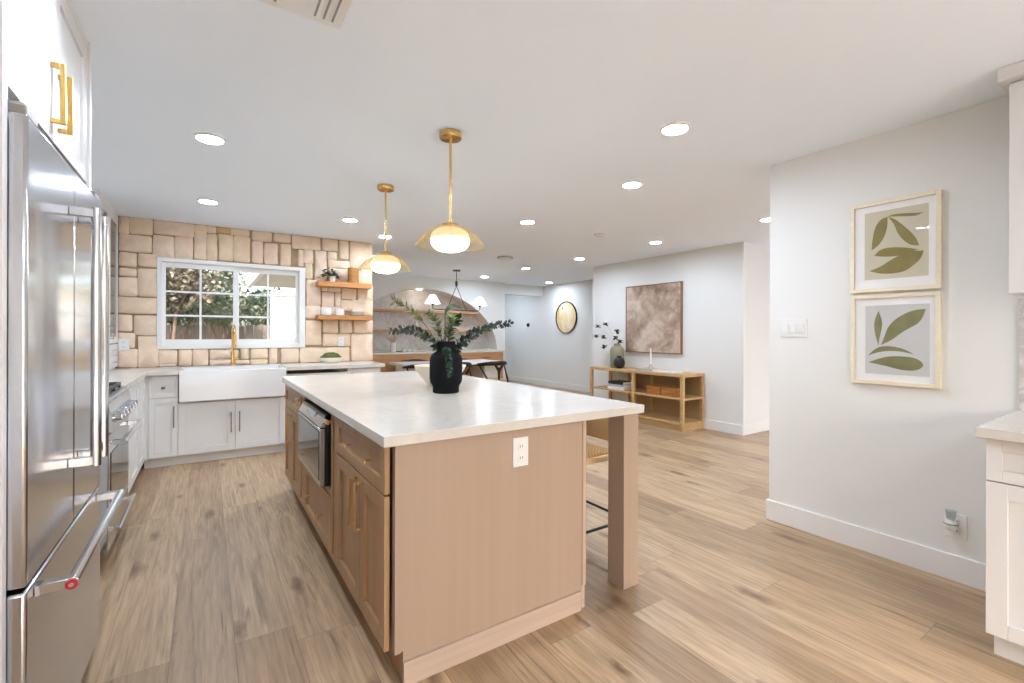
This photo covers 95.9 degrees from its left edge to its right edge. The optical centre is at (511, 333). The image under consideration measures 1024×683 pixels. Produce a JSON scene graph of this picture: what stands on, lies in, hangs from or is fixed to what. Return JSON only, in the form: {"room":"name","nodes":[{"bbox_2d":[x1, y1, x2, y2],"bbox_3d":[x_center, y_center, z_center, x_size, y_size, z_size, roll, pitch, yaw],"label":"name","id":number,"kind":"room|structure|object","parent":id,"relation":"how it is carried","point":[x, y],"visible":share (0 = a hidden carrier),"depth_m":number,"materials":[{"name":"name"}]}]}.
{"room":"kitchen","nodes":[
{"label":"kitchen","id":0,"kind":"room"},
{"bbox_2d":[115,216,372,367],"bbox_3d":[-3.074,0.046,5.267,2.920,2.433,0.223,0,0,-33],"label":"wall","id":1,"kind":"structure","parent":0,"point":[141,241],"depth_m":5.15,"materials":[{"name":"stone"}]},
{"bbox_2d":[118,339,128,349],"bbox_3d":[-3.869,0.110,4.601,0.085,0.115,0.010,0,0,-33],"label":"wall outlet","id":2,"kind":"object","parent":1,"relation":"attached to","point":[123,344],"visible":1,"depth_m":4.60,"materials":[{"name":"white plastic"}]},
{"bbox_2d":[157,257,304,348],"bbox_3d":[-3.121,-0.311,5.224,1.412,0.952,0.220,0,0,-33],"label":"window","id":3,"kind":"structure","parent":1,"relation":"in","point":[162,262],"depth_m":5.12,"materials":[{"name":"white paint"}]},
{"bbox_2d":[315,281,371,289],"bbox_3d":[-2.069,-0.593,5.690,0.630,0.062,0.178,0,0,-33],"label":"floating shelf","id":4,"kind":"object","parent":1,"relation":"attached to","point":[326,284],"visible":1,"depth_m":5.63,"materials":[{"name":"brown wood"}]},
{"bbox_2d":[318,269,349,281],"bbox_3d":[-2.182,-0.708,5.599,0.423,0.167,0.227,0,0,-33],"label":"potted plant","id":5,"kind":"object","parent":4,"relation":"on","point":[333,276],"visible":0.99,"depth_m":5.58,"materials":[{"name":"green plant"}]},
{"bbox_2d":[348,267,359,282],"bbox_3d":[-1.971,-0.718,5.750,0.143,0.190,0.143,0,0,12],"label":"holder","id":6,"kind":"object","parent":4,"relation":"on","point":[353,274],"visible":0.87,"depth_m":5.70,"materials":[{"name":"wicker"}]},
{"bbox_2d":[315,315,371,320],"bbox_3d":[-2.070,-0.193,5.690,0.630,0.054,0.178,0,0,-33],"label":"floating shelf","id":7,"kind":"object","parent":1,"relation":"attached to","point":[317,317],"visible":1,"depth_m":5.59,"materials":[{"name":"brown wood"}]},
{"bbox_2d":[317,308,331,314],"bbox_3d":[-2.251,-0.263,5.567,0.145,0.085,0.124,0,0,3],"label":"mug","id":8,"kind":"object","parent":7,"relation":"on","point":[324,311],"visible":0.91,"depth_m":5.52,"materials":[{"name":"white ceramic"}]},
{"bbox_2d":[371,273,504,381],"bbox_3d":[-1.969,0.050,9.589,4.090,2.433,0.370,0,0,-33],"label":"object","id":9,"kind":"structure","parent":0,"point":[403,287],"depth_m":9.82,"materials":[{"name":"white paint"}]},
{"bbox_2d":[373,309,477,314],"bbox_3d":[-1.889,-0.456,9.643,2.547,0.045,0.293,0,0,-33],"label":"niche shelf","id":10,"kind":"object","parent":9,"relation":"attached to","point":[374,310],"visible":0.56,"depth_m":9.52,"materials":[{"name":"brown wood"}]},
{"bbox_2d":[372,329,490,331],"bbox_3d":[-1.890,-0.056,9.643,3.222,0.045,0.293,0,0,-33],"label":"niche shelf","id":11,"kind":"object","parent":9,"relation":"attached to","point":[374,330],"visible":0.27,"depth_m":9.33,"materials":[{"name":"brown wood"}]},
{"bbox_2d":[71,0,1023,285],"bbox_3d":[0.914,-1.233,5.696,10.600,0.150,14.700,0,0,-33],"label":"ceiling","id":12,"kind":"structure","parent":0,"point":[555,105],"depth_m":2.35,"materials":[{"name":"white paint"}]},
{"bbox_2d":[197,198,218,204],"bbox_3d":[-2.681,-1.163,4.072,0.164,0.012,0.164,0,0,-33],"label":"recessed light","id":13,"kind":"object","parent":12,"relation":"in","point":[202,200],"visible":1,"depth_m":4.06,"materials":[{"name":"white"}]},
{"bbox_2d":[193,132,225,144],"bbox_3d":[-1.801,-1.160,2.753,0.164,0.012,0.164,0,0,-33],"label":"recessed light","id":14,"kind":"object","parent":12,"relation":"in","point":[205,137],"visible":1,"depth_m":2.74,"materials":[{"name":"white paint"}]},
{"bbox_2d":[197,135,222,143],"bbox_3d":[-1.801,-1.162,2.753,0.134,0.006,0.134,0,0,-33],"label":"diffuser","id":15,"kind":"object","parent":14,"relation":"attached to","point":[210,139],"depth_m":2.76,"materials":[{"name":"white plastic"}]},
{"bbox_2d":[257,0,352,28],"bbox_3d":[-0.712,-1.157,1.553,0.320,0.012,0.280,0,0,-33],"label":"ceiling vent","id":16,"kind":"object","parent":12,"relation":"in","point":[332,13],"visible":1,"depth_m":1.64,"materials":[{"name":"white metal"}]},
{"bbox_2d":[359,183,410,273],"bbox_3d":[-0.998,-0.820,3.642,0.400,0.689,0.400,0,0,-33],"label":"pendant lamp","id":17,"kind":"object","parent":12,"relation":"hanging from","point":[384,263],"visible":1,"depth_m":3.58,"materials":[{"name":"gold metal"}]},
{"bbox_2d":[415,128,484,252],"bbox_3d":[-0.357,-0.818,2.675,0.400,0.689,0.400,0,0,-33],"label":"pendant lamp","id":18,"kind":"object","parent":12,"relation":"hanging from","point":[449,238],"visible":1,"depth_m":2.62,"materials":[{"name":"gold metal"}]},
{"bbox_2d":[425,269,486,310],"bbox_3d":[-1.008,-0.793,8.466,1.230,0.742,0.270,0,0,-33],"label":"chandelier","id":19,"kind":"object","parent":12,"relation":"hanging from","point":[432,299],"visible":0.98,"depth_m":8.45,"materials":[{"name":"white fabric"}]},
{"bbox_2d":[621,180,642,187],"bbox_3d":[0.929,-1.152,3.575,0.164,0.012,0.164,0,0,-33],"label":"recessed light","id":20,"kind":"object","parent":12,"relation":"in","point":[628,184],"visible":1,"depth_m":3.57,"materials":[{"name":"white plastic"}]},
{"bbox_2d":[623,183,640,187],"bbox_3d":[0.929,-1.154,3.575,0.134,0.006,0.134,0,0,-33],"label":"diffuser","id":21,"kind":"object","parent":20,"relation":"attached to","point":[626,185],"depth_m":3.59,"materials":[{"name":"white plastic"}]},
{"bbox_2d":[660,121,690,135],"bbox_3d":[0.918,-1.152,2.602,0.164,0.012,0.164,0,0,-33],"label":"recessed light","id":22,"kind":"object","parent":12,"relation":"in","point":[679,127],"visible":1,"depth_m":2.59,"materials":[{"name":"white plastic"}]},
{"bbox_2d":[663,125,687,133],"bbox_3d":[0.918,-1.154,2.602,0.134,0.006,0.134,0,0,-33],"label":"diffuser","id":23,"kind":"object","parent":22,"relation":"attached to","point":[667,129],"depth_m":2.60,"materials":[{"name":"white plastic"}]},
{"bbox_2d":[505,280,592,386],"bbox_3d":[1.013,0.059,11.116,0.150,2.433,5.570,0,0,-33],"label":"wall","id":24,"kind":"structure","parent":0,"point":[540,350],"depth_m":11.14,"materials":[{"name":"white paint"}]},
{"bbox_2d":[505,284,542,296],"bbox_3d":[0.206,-1.041,11.108,1.210,0.238,0.190,0,0,-33],"label":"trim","id":25,"kind":"structure","parent":24,"relation":"attached to","point":[510,289],"depth_m":11.06,"materials":[{"name":"white paint"}]},
{"bbox_2d":[505,375,589,392],"bbox_3d":[0.979,1.210,11.014,0.014,0.130,5.406,0,0,-33],"label":"baseboard","id":26,"kind":"structure","parent":24,"relation":"attached to","point":[512,378],"depth_m":11.07,"materials":[{"name":"white paint"}]},
{"bbox_2d":[555,301,576,332],"bbox_3d":[1.242,-0.372,10.608,0.030,0.736,0.736,0,0,-33],"label":"mirror","id":27,"kind":"object","parent":24,"relation":"attached to","point":[566,313],"visible":1,"depth_m":10.60,"materials":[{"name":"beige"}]},
{"bbox_2d":[81,380,1023,682],"bbox_3d":[0.906,1.335,5.696,10.600,0.120,14.700,0,0,-33],"label":"floor","id":28,"kind":"structure","parent":0,"point":[215,571],"depth_m":2.19,"materials":[{"name":"brown wood"}]},
{"bbox_2d":[0,0,7,682],"bbox_3d":[-1.468,0.051,0.859,0.729,2.433,0.032,0,0,-33],"label":"panel","id":29,"kind":"object","parent":28,"relation":"on","point":[3,3],"visible":1,"depth_m":1.05,"materials":[{"name":"white paint"}]},
{"bbox_2d":[6,99,124,682],"bbox_3d":[-1.673,0.354,1.296,0.820,1.826,0.917,0,0,-33],"label":"refrigerator","id":30,"kind":"object","parent":28,"relation":"on","point":[58,232],"visible":0.99,"depth_m":1.26,"materials":[{"name":"silver metal"}]},
{"bbox_2d":[84,42,91,189],"bbox_3d":[-2.003,0.050,1.662,0.724,2.433,0.032,0,0,-33],"label":"panel","id":31,"kind":"object","parent":28,"relation":"on","point":[89,47],"visible":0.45,"depth_m":1.85,"materials":[{"name":"white paint"}]},
{"bbox_2d":[98,382,142,556],"bbox_3d":[-2.580,0.789,2.582,0.746,0.950,0.760,0,0,-33],"label":"range","id":32,"kind":"object","parent":28,"relation":"on","point":[114,468],"visible":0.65,"depth_m":2.63,"materials":[{"name":"silver metal"}]},
{"bbox_2d":[109,386,127,402],"bbox_3d":[-2.611,0.359,2.560,0.668,0.020,0.760,0,0,-33],"label":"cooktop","id":33,"kind":"object","parent":32,"relation":"in","point":[117,393],"depth_m":2.77,"materials":[{"name":"silver metal"}]},
{"bbox_2d":[127,378,144,492],"bbox_3d":[-3.405,0.824,3.710,0.646,0.875,2.018,0,0,-33],"label":"base cabinet","id":34,"kind":"object","parent":28,"relation":"on","point":[137,392],"visible":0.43,"depth_m":3.76,"materials":[{"name":"white paint"}]},
{"bbox_2d":[109,361,384,388],"bbox_3d":[-2.476,0.370,4.321,2.868,0.040,2.014,0,0,-33],"label":"countertop","id":35,"kind":"structure","parent":34,"relation":"on","point":[129,377],"depth_m":4.71,"materials":[{"name":"white stone"}]},
{"bbox_2d":[91,188,117,370],"bbox_3d":[-3.777,-0.414,4.063,0.409,1.517,0.985,0,0,-33],"label":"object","id":36,"kind":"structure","parent":35,"relation":"on","point":[107,210],"depth_m":4.40,"materials":[{"name":"white paint"}]},
{"bbox_2d":[178,365,285,402],"bbox_3d":[-2.886,0.502,4.800,0.928,0.299,0.486,0,0,-33],"label":"sink","id":37,"kind":"object","parent":35,"relation":"in","point":[239,382],"visible":0.85,"depth_m":4.60,"materials":[{"name":"white ceramic"}]},
{"bbox_2d":[230,324,240,365],"bbox_3d":[-2.978,0.125,4.979,0.108,0.446,0.242,0,0,-33],"label":"faucet","id":38,"kind":"object","parent":35,"relation":"on","point":[233,332],"visible":1,"depth_m":5.03,"materials":[{"name":"gold metal"}]},
{"bbox_2d":[319,352,342,362],"bbox_3d":[-2.158,0.287,5.503,0.280,0.127,0.174,0,0,-33],"label":"moss bowl","id":39,"kind":"object","parent":35,"relation":"on","point":[331,357],"visible":0.98,"depth_m":5.45,"materials":[{"name":"beige ceramic"}]},
{"bbox_2d":[144,375,178,468],"bbox_3d":[-3.427,0.824,4.536,0.258,0.875,0.606,0,0,-33],"label":"base cabinet","id":40,"kind":"object","parent":28,"relation":"on","point":[161,391],"visible":0.99,"depth_m":4.33,"materials":[{"name":"white paint"}]},
{"bbox_2d":[178,396,284,464],"bbox_3d":[-2.933,0.963,4.869,0.934,0.600,0.595,0,0,-33],"label":"base cabinet","id":41,"kind":"object","parent":28,"relation":"on","point":[229,428],"visible":0.97,"depth_m":4.63,"materials":[{"name":"white paint"}]},
{"bbox_2d":[283,384,299,499],"bbox_3d":[-1.282,0.831,3.703,0.955,0.874,0.710,0,0,-33],"label":"base cabinet","id":42,"kind":"object","parent":28,"relation":"on","point":[292,462],"visible":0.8,"depth_m":3.42,"materials":[{"name":"brown wood"}]},
{"bbox_2d":[295,394,306,508],"bbox_3d":[-1.036,0.832,3.324,0.962,0.874,0.195,0,0,-33],"label":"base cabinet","id":43,"kind":"object","parent":28,"relation":"on","point":[302,467],"visible":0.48,"depth_m":3.11,"materials":[{"name":"brown wood"}]},
{"bbox_2d":[286,368,346,375],"bbox_3d":[-2.288,0.831,5.310,0.620,0.868,0.570,0,0,-33],"label":"dishwasher","id":44,"kind":"object","parent":28,"relation":"on","point":[342,370],"visible":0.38,"depth_m":5.07,"materials":[{"name":"white paint"}]},
{"bbox_2d":[304,398,330,555],"bbox_3d":[-0.770,0.833,2.931,0.952,0.874,0.753,0,0,-33],"label":"base cabinet","id":45,"kind":"object","parent":28,"relation":"on","point":[317,499],"visible":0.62,"depth_m":2.65,"materials":[{"name":"brown wood"}]},
{"bbox_2d":[298,399,330,486],"bbox_3d":[-1.139,0.609,2.683,0.091,0.370,0.670,0,0,-33],"label":"microwave","id":46,"kind":"object","parent":45,"relation":"in","point":[314,439],"visible":0.82,"depth_m":2.49,"materials":[{"name":"metal"}]},
{"bbox_2d":[323,414,337,564],"bbox_3d":[-0.533,0.833,2.564,0.962,0.874,0.120,0,0,-33],"label":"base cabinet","id":47,"kind":"object","parent":28,"relation":"on","point":[333,421],"visible":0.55,"depth_m":2.35,"materials":[{"name":"brown wood"}]},
{"bbox_2d":[346,367,379,373],"bbox_3d":[-1.861,0.829,5.577,0.379,0.875,0.595,0,0,-33],"label":"base cabinet","id":48,"kind":"object","parent":28,"relation":"on","point":[369,369],"visible":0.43,"depth_m":5.35,"materials":[{"name":"white paint"}]},
{"bbox_2d":[371,352,502,377],"bbox_3d":[-1.788,0.828,9.122,3.480,0.878,0.609,0,0,-33],"label":"base cabinet","id":49,"kind":"object","parent":28,"relation":"on","point":[498,356],"visible":0.16,"depth_m":8.80,"materials":[{"name":"brown wood"}]},
{"bbox_2d":[373,348,504,354],"bbox_3d":[-1.820,0.362,9.307,3.670,0.051,0.934,0,0,-33],"label":"countertop","id":50,"kind":"structure","parent":49,"relation":"on","point":[474,350],"depth_m":9.11,"materials":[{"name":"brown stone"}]},
{"bbox_2d":[389,359,506,377],"bbox_3d":[-1.154,0.892,8.451,1.960,0.752,0.870,0,0,-33],"label":"dining table","id":51,"kind":"object","parent":28,"relation":"on","point":[490,371],"visible":0.3,"depth_m":8.60,"materials":[{"name":"white paint"}]},
{"bbox_2d":[336,418,581,682],"bbox_3d":[-0.282,0.834,2.191,0.955,0.874,0.780,0,0,-33],"label":"base cabinet","id":52,"kind":"object","parent":28,"relation":"on","point":[364,468],"depth_m":1.85,"materials":[{"name":"brown wood"}]},
{"bbox_2d":[282,371,643,447],"bbox_3d":[-0.605,0.375,3.045,1.330,0.040,2.603,0,0,-33],"label":"countertop","id":53,"kind":"structure","parent":52,"relation":"on","point":[391,409],"depth_m":2.29,"materials":[{"name":"white stone"}]},
{"bbox_2d":[414,364,465,385],"bbox_3d":[-0.494,0.286,3.186,0.356,0.138,0.356,0,0,-33],"label":"serving bowl","id":54,"kind":"object","parent":53,"relation":"on","point":[422,369],"visible":0.34,"depth_m":3.09,"materials":[{"name":"beige ceramic"}]},
{"bbox_2d":[429,341,461,393],"bbox_3d":[-0.400,0.201,2.799,0.197,0.309,0.197,0,0,-33],"label":"vase","id":55,"kind":"object","parent":53,"relation":"on","point":[438,377],"visible":0.89,"depth_m":2.73,"materials":[{"name":"black ceramic"}]},
{"bbox_2d":[388,295,435,341],"bbox_3d":[-0.554,0.006,2.717,0.354,0.460,0.087,0,0,-33],"label":"leafy branch","id":56,"kind":"object","parent":55,"relation":"in","point":[412,311],"visible":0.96,"depth_m":2.69,"materials":[{"name":"green plant"}]},
{"bbox_2d":[388,325,437,351],"bbox_3d":[-0.548,0.092,2.699,0.362,0.289,0.072,0,0,-33],"label":"branch","id":57,"kind":"object","parent":55,"relation":"in","point":[406,330],"visible":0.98,"depth_m":2.70,"materials":[{"name":"green plant"}]},
{"bbox_2d":[424,306,444,340],"bbox_3d":[-0.465,0.034,2.797,0.155,0.404,0.105,0,0,-12],"label":"leafy branch","id":58,"kind":"object","parent":55,"relation":"in","point":[432,318],"visible":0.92,"depth_m":2.79,"materials":[{"name":"green plant"}]},
{"bbox_2d":[442,347,452,377],"bbox_3d":[-0.370,0.167,2.727,0.068,0.182,0.149,0,0,0],"label":"branch","id":59,"kind":"object","parent":55,"relation":"in","point":[447,350],"visible":1,"depth_m":2.68,"materials":[{"name":"green plant"}]},
{"bbox_2d":[442,312,457,342],"bbox_3d":[-0.369,0.052,2.771,0.109,0.368,0.121,0,0,-33],"label":"leafy branch","id":60,"kind":"object","parent":55,"relation":"in","point":[452,319],"visible":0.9,"depth_m":2.78,"materials":[{"name":"green plant"}]},
{"bbox_2d":[441,313,462,340],"bbox_3d":[-0.371,0.052,2.863,0.166,0.369,0.112,0,0,-33],"label":"leafy branch","id":61,"kind":"object","parent":55,"relation":"in","point":[459,316],"visible":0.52,"depth_m":2.86,"materials":[{"name":"green plant"}]},
{"bbox_2d":[456,325,496,352],"bbox_3d":[-0.246,0.091,2.829,0.319,0.291,0.060,0,0,-15],"label":"branch","id":62,"kind":"object","parent":55,"relation":"in","point":[465,344],"visible":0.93,"depth_m":2.83,"materials":[{"name":"green plant"}]},
{"bbox_2d":[455,319,513,352],"bbox_3d":[-0.201,0.072,2.901,0.453,0.329,0.076,0,0,-26],"label":"branch","id":63,"kind":"object","parent":55,"relation":"in","point":[505,324],"visible":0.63,"depth_m":2.90,"materials":[{"name":"green plant"}]},
{"bbox_2d":[513,436,527,467],"bbox_3d":[0.037,0.498,1.944,0.077,0.122,0.010,0,0,-33],"label":"wall outlet","id":64,"kind":"object","parent":52,"relation":"attached to","point":[520,445],"visible":1,"depth_m":1.94,"materials":[{"name":"white plastic"}]},
{"bbox_2d":[474,361,508,381],"bbox_3d":[-0.352,0.879,8.383,0.591,0.788,0.496,0,0,-36],"label":"dining chair","id":65,"kind":"object","parent":28,"relation":"on","point":[492,363],"visible":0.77,"depth_m":8.21,"materials":[{"name":"black wood"}]},
{"bbox_2d":[582,421,585,607],"bbox_3d":[-0.366,0.834,3.206,0.024,0.874,2.550,0,0,-33],"label":"panel","id":66,"kind":"object","parent":28,"relation":"on","point":[583,422],"visible":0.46,"depth_m":2.14,"materials":[{"name":"brown wood"}]},
{"bbox_2d":[586,418,607,533],"bbox_3d":[0.357,0.860,2.719,0.579,0.831,0.480,0,0,-33],"label":"bar stool","id":67,"kind":"object","parent":28,"relation":"on","point":[597,428],"visible":0.08,"depth_m":2.71,"materials":[{"name":"brown wood"}]},
{"bbox_2d":[608,414,637,589],"bbox_3d":[0.569,0.837,2.364,0.104,0.874,0.109,0,0,-33],"label":"island post","id":68,"kind":"object","parent":28,"relation":"on","point":[622,430],"visible":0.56,"depth_m":2.32,"materials":[{"name":"brown wood"}]},
{"bbox_2d":[590,366,704,431],"bbox_3d":[1.922,0.905,6.822,0.465,0.745,1.740,0,0,-33],"label":"console shelf","id":69,"kind":"object","parent":28,"relation":"on","point":[684,413],"visible":0.66,"depth_m":6.53,"materials":[{"name":"brown wood"}]},
{"bbox_2d":[610,343,623,367],"bbox_3d":[1.647,0.344,7.227,0.218,0.375,0.218,0,0,-33],"label":"bottle vase","id":70,"kind":"object","parent":69,"relation":"on","point":[616,350],"visible":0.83,"depth_m":7.15,"materials":[{"name":"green glass"}]},
{"bbox_2d":[593,322,622,348],"bbox_3d":[1.513,0.099,7.404,0.578,0.564,0.254,0,0,41],"label":"branch","id":71,"kind":"object","parent":70,"relation":"in","point":[616,330],"visible":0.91,"depth_m":7.34,"materials":[{"name":"black plant"}]},
{"bbox_2d":[613,356,624,367],"bbox_3d":[1.638,0.436,7.059,0.176,0.190,0.176,0,0,-33],"label":"round vase","id":72,"kind":"object","parent":69,"relation":"on","point":[619,362],"visible":1,"depth_m":7.00,"materials":[{"name":"black ceramic"}]},
{"bbox_2d":[607,386,630,390],"bbox_3d":[1.673,0.825,7.059,0.260,0.042,0.330,0,0,-33],"label":"book","id":73,"kind":"object","parent":69,"relation":"on","point":[609,387],"visible":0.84,"depth_m":6.93,"materials":[{"name":"paper"}]},
{"bbox_2d":[608,383,630,387],"bbox_3d":[1.675,0.786,7.060,0.255,0.034,0.310,0,0,-33],"label":"book","id":74,"kind":"object","parent":73,"relation":"on","point":[609,384],"visible":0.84,"depth_m":6.94,"materials":[{"name":"paper"}]},
{"bbox_2d":[608,380,630,384],"bbox_3d":[1.673,0.748,7.068,0.250,0.042,0.305,0,0,-33],"label":"book","id":75,"kind":"object","parent":74,"relation":"on","point":[618,382],"visible":0.88,"depth_m":7.00,"materials":[{"name":"paper"}]},
{"bbox_2d":[661,391,679,397],"bbox_3d":[2.179,0.819,6.248,0.194,0.058,0.254,0,0,-33],"label":"box","id":76,"kind":"object","parent":69,"relation":"on","point":[668,394],"visible":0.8,"depth_m":6.17,"materials":[{"name":"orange wood"}]},
{"bbox_2d":[661,386,679,392],"bbox_3d":[2.177,0.760,6.255,0.190,0.058,0.252,0,0,-33],"label":"box","id":77,"kind":"object","parent":76,"relation":"on","point":[670,389],"visible":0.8,"depth_m":6.19,"materials":[{"name":"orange wood"}]},
{"bbox_2d":[986,439,1023,664],"bbox_3d":[2.464,0.842,1.473,0.696,0.875,1.237,0,0,-33],"label":"base cabinet","id":78,"kind":"object","parent":28,"relation":"on","point":[1004,459],"visible":0.87,"depth_m":1.77,"materials":[{"name":"white paint"}]},
{"bbox_2d":[975,410,1023,443],"bbox_3d":[2.459,0.384,1.467,0.743,0.040,1.275,0,0,-33],"label":"countertop","id":79,"kind":"structure","parent":78,"relation":"on","point":[1009,427],"depth_m":1.78,"materials":[{"name":"white stone"}]},
{"bbox_2d":[593,242,769,424],"bbox_3d":[3.627,0.066,7.893,3.544,2.433,2.690,0,0,-33],"label":"wall","id":80,"kind":"structure","parent":0,"point":[712,277],"depth_m":6.16,"materials":[{"name":"white paint"}]},
{"bbox_2d":[626,281,682,353],"bbox_3d":[2.112,-0.223,6.936,0.040,1.032,1.030,0,0,-33],"label":"abstract painting","id":81,"kind":"object","parent":80,"relation":"attached to","point":[654,312],"visible":1,"depth_m":6.87,"materials":[{"name":"brown paint"}]},
{"bbox_2d":[704,419,768,435],"bbox_3d":[3.555,1.218,7.848,3.408,0.130,2.718,0,0,-33],"label":"baseboard","id":82,"kind":"structure","parent":80,"relation":"attached to","point":[762,426],"depth_m":5.97,"materials":[{"name":"white paint"}]},
{"bbox_2d":[742,242,745,435],"bbox_3d":[2.913,0.064,5.796,0.049,2.433,0.014,0,0,-33],"label":"trim","id":83,"kind":"structure","parent":80,"relation":"attached to","point":[744,243],"depth_m":5.79,"materials":[{"name":"white paint"}]},
{"bbox_2d":[769,95,1023,563],"bbox_3d":[3.076,0.065,1.329,0.130,2.433,4.525,0,0,-33],"label":"wall","id":84,"kind":"structure","parent":0,"point":[890,460],"depth_m":2.60,"materials":[{"name":"white paint"}]},
{"bbox_2d":[780,318,806,336],"bbox_3d":[1.856,-0.037,3.047,0.011,0.120,0.166,0,0,-33],"label":"wall switch","id":85,"kind":"object","parent":84,"relation":"attached to","point":[788,327],"visible":1,"depth_m":3.04,"materials":[{"name":"white plastic"}]},
{"bbox_2d":[766,498,985,591],"bbox_3d":[3.068,1.214,1.335,0.160,0.135,4.540,0,0,-33],"label":"baseboard","id":86,"kind":"structure","parent":84,"relation":"attached to","point":[956,568],"depth_m":2.63,"materials":[{"name":"white paint"}]},
{"bbox_2d":[850,291,941,388],"bbox_3d":[2.144,0.034,2.596,0.028,0.515,0.406,0,0,-33],"label":"framed print","id":87,"kind":"object","parent":84,"relation":"attached to","point":[896,339],"visible":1,"depth_m":2.58,"materials":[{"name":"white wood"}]},
{"bbox_2d":[850,189,942,293],"bbox_3d":[2.145,-0.499,2.596,0.028,0.521,0.412,0,0,-33],"label":"framed print","id":88,"kind":"object","parent":84,"relation":"attached to","point":[896,244],"visible":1,"depth_m":2.58,"materials":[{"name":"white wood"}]},
{"bbox_2d":[944,511,966,540],"bbox_3d":[2.291,0.994,2.385,0.010,0.125,0.085,0,0,-33],"label":"wall outlet","id":89,"kind":"object","parent":84,"relation":"attached to","point":[961,532],"visible":0.69,"depth_m":2.37,"materials":[{"name":"white plastic"}]},
{"bbox_2d":[943,510,957,531],"bbox_3d":[2.256,0.960,2.374,0.060,0.102,0.057,0,0,-33],"label":"air freshener","id":90,"kind":"object","parent":89,"relation":"attached to","point":[950,524],"visible":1,"depth_m":2.36,"materials":[{"name":"white plastic"}]},
{"bbox_2d":[997,61,1023,296],"bbox_3d":[2.616,-0.661,1.581,0.361,0.982,1.275,0,0,-33],"label":"upper cabinet","id":91,"kind":"object","parent":84,"relation":"attached to","point":[1010,78],"visible":1,"depth_m":1.98,"materials":[{"name":"white paint"}]},
{"bbox_2d":[1019,298,1023,409],"bbox_3d":[2.763,0.098,1.671,0.013,0.532,1.262,0,0,-33],"label":"backsplash","id":92,"kind":"structure","parent":84,"relation":"attached to","point":[1021,300],"depth_m":2.19,"materials":[{"name":"beige tile"}]},
{"bbox_3d":[-1.879,0.050,0.676,0.150,2.433,9.200,0,0,-33],"label":"wall","id":93,"kind":"structure","parent":0,"visible":0},
{"bbox_2d":[8,0,87,182],"bbox_3d":[-1.722,-0.881,1.268,0.752,0.571,0.933,0,0,-33],"label":"upper cabinet","id":94,"kind":"object","parent":93,"relation":"attached to","point":[47,41],"visible":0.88,"depth_m":1.42,"materials":[{"name":"white paint"}]},
{"label":"outside","id":95,"kind":"structure","parent":0,"visible":0},
{"bbox_3d":[-11.876,1.511,13.880,23.500,0.150,23.750,0,0,-33],"label":"ground","id":96,"kind":"structure","parent":95,"visible":0},
{"bbox_2d":[167,290,215,338],"bbox_3d":[-6.256,0.272,8.561,1.324,2.368,0.811,0,0,-33],"label":"tree","id":97,"kind":"object","parent":96,"relation":"on","point":[190,310],"visible":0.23,"depth_m":8.55,"materials":[{"name":"green plant"}]},
{"bbox_2d":[166,267,222,338],"bbox_3d":[-5.912,-0.171,7.912,1.630,3.254,1.224,0,0,-38],"label":"tree","id":98,"kind":"object","parent":96,"relation":"on","point":[190,275],"visible":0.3,"depth_m":8.02,"materials":[{"name":"green plant"}]},
{"bbox_2d":[169,270,246,333],"bbox_3d":[-8.222,-0.767,12.120,2.209,4.433,1.927,0,0,-30],"label":"tree","id":99,"kind":"object","parent":96,"relation":"on","point":[182,321],"visible":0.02,"depth_m":11.89,"materials":[{"name":"green plant"}]},
{"bbox_2d":[176,269,247,333],"bbox_3d":[-6.500,-0.500,10.002,1.408,3.909,1.155,0,0,-33],"label":"tree","id":100,"kind":"object","parent":96,"relation":"on","point":[227,275],"visible":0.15,"depth_m":9.94,"materials":[{"name":"green plant"}]},
{"bbox_2d":[167,324,269,338],"bbox_3d":[-8.150,0.623,7.902,7.120,1.650,0.170,0,0,-33],"label":"wooden fence","id":101,"kind":"object","parent":96,"relation":"on","point":[260,330],"visible":0.09,"depth_m":9.30,"materials":[{"name":"brown wood"}]},
{"bbox_2d":[192,292,258,338],"bbox_3d":[-5.598,0.315,9.007,1.162,2.288,0.712,0,0,-33],"label":"tree","id":102,"kind":"object","parent":96,"relation":"on","point":[226,302],"visible":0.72,"depth_m":8.92,"materials":[{"name":"green plant"}]},
{"bbox_2d":[241,287,281,324],"bbox_3d":[-6.080,0.127,11.502,1.531,2.659,1.428,0,0,-33],"label":"tree","id":103,"kind":"object","parent":96,"relation":"on","point":[258,300],"visible":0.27,"depth_m":11.19,"materials":[{"name":"green plant"}]},
{"bbox_2d":[270,292,294,338],"bbox_3d":[-4.914,0.257,10.879,1.400,2.400,0.170,0,0,-33],"label":"wall","id":104,"kind":"structure","parent":96,"relation":"on","point":[279,306],"depth_m":10.57,"materials":[{"name":"white paint"}]},
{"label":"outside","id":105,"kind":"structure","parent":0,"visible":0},
{"bbox_2d":[247,273,294,287],"bbox_3d":[-3.460,-1.153,7.216,0.980,0.670,3.340,0,0,-33],"label":"roof","id":106,"kind":"structure","parent":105,"point":[253,279],"depth_m":7.62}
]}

